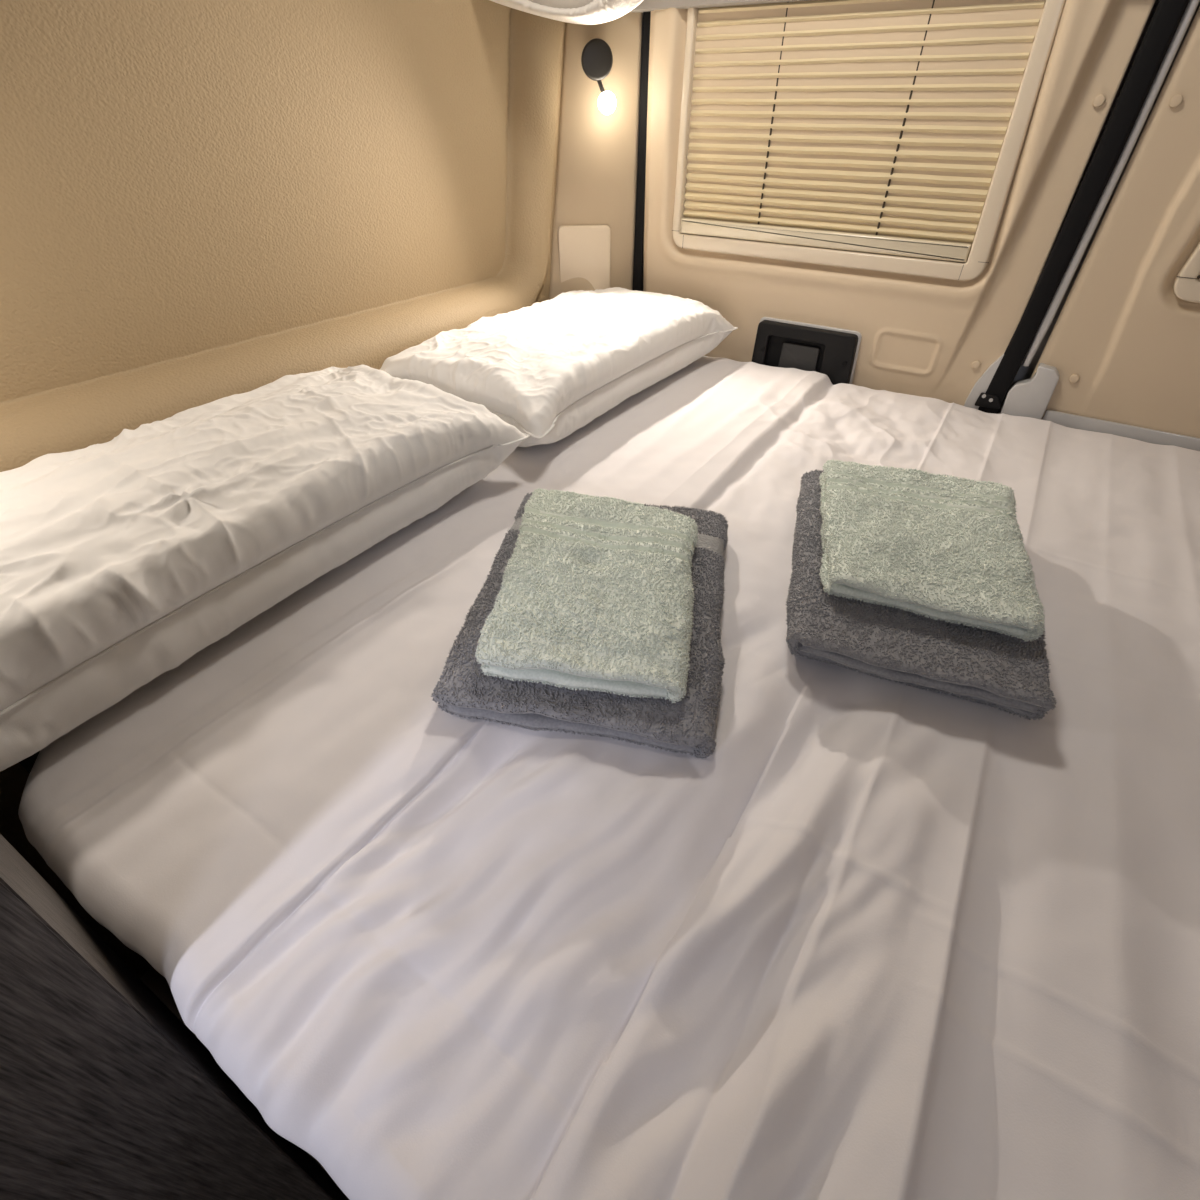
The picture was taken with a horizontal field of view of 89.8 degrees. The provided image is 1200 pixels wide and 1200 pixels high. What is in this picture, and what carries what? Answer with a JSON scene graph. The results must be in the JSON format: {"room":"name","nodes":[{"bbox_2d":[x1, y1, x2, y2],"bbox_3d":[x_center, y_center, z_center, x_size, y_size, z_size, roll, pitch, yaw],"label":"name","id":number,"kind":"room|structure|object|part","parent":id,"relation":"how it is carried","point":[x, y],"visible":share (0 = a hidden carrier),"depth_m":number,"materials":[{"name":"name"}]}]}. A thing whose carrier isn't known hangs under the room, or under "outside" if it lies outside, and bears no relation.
{"room":"camper van interior","nodes":[
{"label":"camper van interior","id":0,"kind":"room"},
{"bbox_2d":[140,967,348,1199],"bbox_3d":[-0.287,1.270,0.483,2.400,0.050,4.150,23,45,25],"label":"floor","id":1,"kind":"structure","parent":0,"point":[157,983],"depth_m":1.11,"materials":[{"name":"black plastic"}]},
{"bbox_2d":[19,751,39,773],"bbox_3d":[0.354,0.419,0.971,1.930,0.635,1.230,23,45,25],"label":"bed base","id":2,"kind":"object","parent":1,"relation":"on","point":[27,763],"visible":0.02,"depth_m":0.74,"materials":[{"name":"black"}]},
{"bbox_2d":[0,834,345,1199],"bbox_3d":[-0.675,0.241,0.311,0.655,1.749,0.624,23,45,25],"label":"panel","id":3,"kind":"object","parent":1,"relation":"on","point":[106,1094],"visible":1,"depth_m":0.40,"materials":[{"name":"grey wood"}]},
{"bbox_2d":[0,0,564,977],"bbox_3d":[-1.151,0.214,0.257,0.105,1.862,4.030,23,45,25],"label":"wall","id":4,"kind":"structure","parent":0,"point":[202,202],"depth_m":0.89,"materials":[{"name":"beige plastic"}]},
{"bbox_2d":[549,12,641,299],"bbox_3d":[-0.033,-0.777,1.452,0.215,1.860,0.147,-30,48,-31],"label":"wall","id":5,"kind":"structure","parent":0,"point":[597,153],"depth_m":1.29,"materials":[{"name":"beige plastic"}]},
{"bbox_2d":[558,225,610,289],"bbox_3d":[-0.036,-0.787,1.411,0.120,0.157,0.014,-5,40,-6],"label":"cover plate","id":6,"kind":"object","parent":5,"relation":"attached to","point":[584,250],"visible":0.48,"depth_m":1.39,"materials":[{"name":"beige plastic"}]},
{"bbox_2d":[581,38,615,114],"bbox_3d":[0.005,-1.028,1.185,0.069,0.112,0.069,16,42,18],"label":"reading lamp","id":7,"kind":"object","parent":5,"relation":"attached to","point":[596,57],"visible":1,"depth_m":1.16,"materials":[{"name":"black metal"}]},
{"bbox_3d":[0.004,-1.004,1.183,0.029,0.046,0.008,19,43,22],"label":"stem","id":8,"kind":"part","parent":7,"relation":"part of","materials":[{"name":"brown metal"}]},
{"bbox_2d":[632,11,650,290],"bbox_3d":[0.099,-0.785,1.454,0.026,1.830,0.038,23,45,25],"label":"trim","id":9,"kind":"structure","parent":5,"relation":"attached to","point":[641,170],"depth_m":1.30,"materials":[{"name":"black rubber"}]},
{"bbox_2d":[637,0,1199,413],"bbox_3d":[0.819,-0.549,1.178,2.400,1.860,0.050,23,45,25],"label":"wall","id":10,"kind":"structure","parent":0,"point":[1024,372],"depth_m":1.02,"materials":[{"name":"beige plastic"}]},
{"bbox_2d":[630,0,807,15],"bbox_3d":[0.832,-1.014,0.650,1.860,0.470,0.088,23,45,25],"label":"trim","id":11,"kind":"structure","parent":10,"relation":"attached to","point":[645,5],"depth_m":1.09,"materials":[{"name":"grey"}]},
{"bbox_2d":[643,0,1154,409],"bbox_3d":[0.450,-0.643,1.268,0.820,1.790,0.072,23,45,25],"label":"door","id":12,"kind":"structure","parent":10,"relation":"in","point":[946,340],"depth_m":1.12,"materials":[{"name":"beige plastic"}]},
{"bbox_3d":[0.440,-0.527,1.337,0.086,0.078,0.009,23,45,25],"label":"latch handle","id":13,"kind":"part","parent":12,"relation":"part of","materials":[{"name":"grey plastic"}]},
{"bbox_2d":[672,0,1065,280],"bbox_3d":[0.432,-0.862,1.089,0.634,0.445,0.031,23,45,25],"label":"window","id":14,"kind":"structure","parent":12,"relation":"attached to","point":[997,195],"depth_m":1.12,"materials":[{"name":"beige plastic"}]},
{"bbox_2d":[680,0,1044,261],"bbox_3d":[0.424,-0.866,1.091,0.579,0.392,0.023,23,45,25],"label":"blind","id":15,"kind":"object","parent":14,"relation":"attached to","point":[947,250],"visible":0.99,"depth_m":1.10,"materials":[{"name":"beige fabric"}]},
{"bbox_3d":[0.326,-0.913,1.135,0.008,0.375,0.004,23,45,25],"label":"lift cord","id":16,"kind":"part","parent":15,"relation":"part of","materials":[{"name":"black fabric"}]},
{"bbox_3d":[0.424,-0.727,1.207,0.579,0.028,0.023,23,45,25],"label":"rail","id":17,"kind":"part","parent":15,"relation":"part of","materials":[{"name":"beige plastic"}]},
{"bbox_3d":[0.525,-0.831,1.035,0.007,0.375,0.004,23,45,25],"label":"lift cord","id":18,"kind":"part","parent":15,"relation":"part of","materials":[{"name":"black fabric"}]},
{"bbox_3d":[0.756,-0.424,1.182,0.043,0.162,0.016,23,45,25],"label":"metal plate","id":19,"kind":"part","parent":12,"relation":"part of","materials":[{"name":"grey"}]},
{"bbox_2d":[978,0,1189,413],"bbox_3d":[0.790,-0.504,1.116,0.054,1.830,0.060,23,45,25],"label":"trim","id":20,"kind":"structure","parent":10,"relation":"attached to","point":[1167,16],"depth_m":0.95,"materials":[{"name":"black plastic"}]},
{"bbox_2d":[1000,7,1199,437],"bbox_3d":[1.127,-0.366,0.933,0.786,1.790,0.054,23,45,25],"label":"door","id":21,"kind":"structure","parent":10,"relation":"in","point":[1122,347],"depth_m":1.00,"materials":[{"name":"beige plastic"}]},
{"bbox_3d":[0.820,-0.384,1.156,0.071,0.134,0.024,23,45,25],"label":"metal plate","id":22,"kind":"part","parent":21,"relation":"part of","materials":[{"name":"grey"}]},
{"bbox_2d":[1173,241,1199,302],"bbox_3d":[1.186,-0.552,0.710,0.634,0.438,0.030,23,45,25],"label":"window","id":23,"kind":"structure","parent":21,"relation":"attached to","point":[1186,286],"depth_m":0.95,"materials":[{"name":"beige plastic"}]},
{"bbox_2d":[1022,0,1199,365],"bbox_3d":[0.813,-0.823,0.830,0.019,0.975,0.042,23,45,25],"label":"door frame","id":24,"kind":"structure","parent":10,"relation":"attached to","point":[1192,5],"depth_m":0.94,"materials":[{"name":"grey paint"}]},
{"bbox_2d":[1042,410,1199,450],"bbox_3d":[1.142,-0.227,1.012,0.695,0.036,0.008,23,45,25],"label":"door frame","id":25,"kind":"structure","parent":10,"relation":"attached to","point":[1148,435],"depth_m":1.10,"materials":[{"name":"grey paint"}]},
{"bbox_3d":[-0.287,-0.200,-0.738,2.400,0.050,4.150,23,45,25],"label":"ceiling","id":26,"kind":"structure","parent":0,"visible":0},
{"bbox_2d":[490,0,642,24],"bbox_3d":[-0.097,-1.199,0.898,0.426,0.501,0.048,23,45,25],"label":"cloth","id":27,"kind":"object","parent":26,"relation":"hanging from","point":[585,12],"visible":1,"depth_m":1.01,"materials":[{"name":"white fabric"}]},
{"bbox_3d":[0.368,0.069,0.780,1.850,0.138,1.391,23,45,25],"label":"mattress","id":28,"kind":"object","parent":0,"visible":0},
{"bbox_2d":[18,356,1199,1199],"bbox_3d":[0.368,0.055,0.768,1.871,0.188,1.425,23,45,25],"label":"bed","id":29,"kind":"object","parent":28,"relation":"on","point":[884,940],"visible":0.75,"depth_m":0.47,"materials":[{"name":"white fabric"}]},
{"bbox_2d":[0,365,529,771],"bbox_3d":[-0.485,-0.114,0.735,0.408,0.155,0.778,23,45,25],"label":"pillow","id":30,"kind":"object","parent":29,"relation":"on","point":[124,558],"visible":1,"depth_m":0.64,"materials":[{"name":"white fabric"}]},
{"bbox_2d":[380,287,737,446],"bbox_3d":[-0.060,-0.503,1.212,0.429,0.142,0.726,23,45,25],"label":"pillow","id":31,"kind":"object","parent":29,"relation":"on","point":[547,369],"visible":0.9,"depth_m":1.07,"materials":[{"name":"white fabric"}]},
{"bbox_2d":[431,492,728,758],"bbox_3d":[0.000,-0.006,0.692,0.289,0.046,0.400,7,40,8],"label":"bath towel","id":32,"kind":"object","parent":29,"relation":"on","point":[687,725],"visible":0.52,"depth_m":0.56,"materials":[{"name":"grey fabric"}]},
{"bbox_2d":[475,488,698,703],"bbox_3d":[-0.005,-0.031,0.665,0.223,0.041,0.330,6,40,7],"label":"hand towel","id":33,"kind":"object","parent":32,"relation":"on","point":[595,594],"visible":1,"depth_m":0.61,"materials":[{"name":"green fabric"}]},
{"bbox_2d":[785,469,1056,719],"bbox_3d":[0.362,-0.034,0.715,0.286,0.060,0.390,14,42,16],"label":"bath towel","id":34,"kind":"object","parent":29,"relation":"on","point":[1007,673],"visible":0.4,"depth_m":0.59,"materials":[{"name":"grey fabric"}]},
{"bbox_2d":[819,459,1045,641],"bbox_3d":[0.366,-0.080,0.699,0.237,0.040,0.299,14,42,16],"label":"hand towel","id":35,"kind":"object","parent":34,"relation":"on","point":[951,549],"visible":1,"depth_m":0.65,"materials":[{"name":"green fabric"}]}
]}

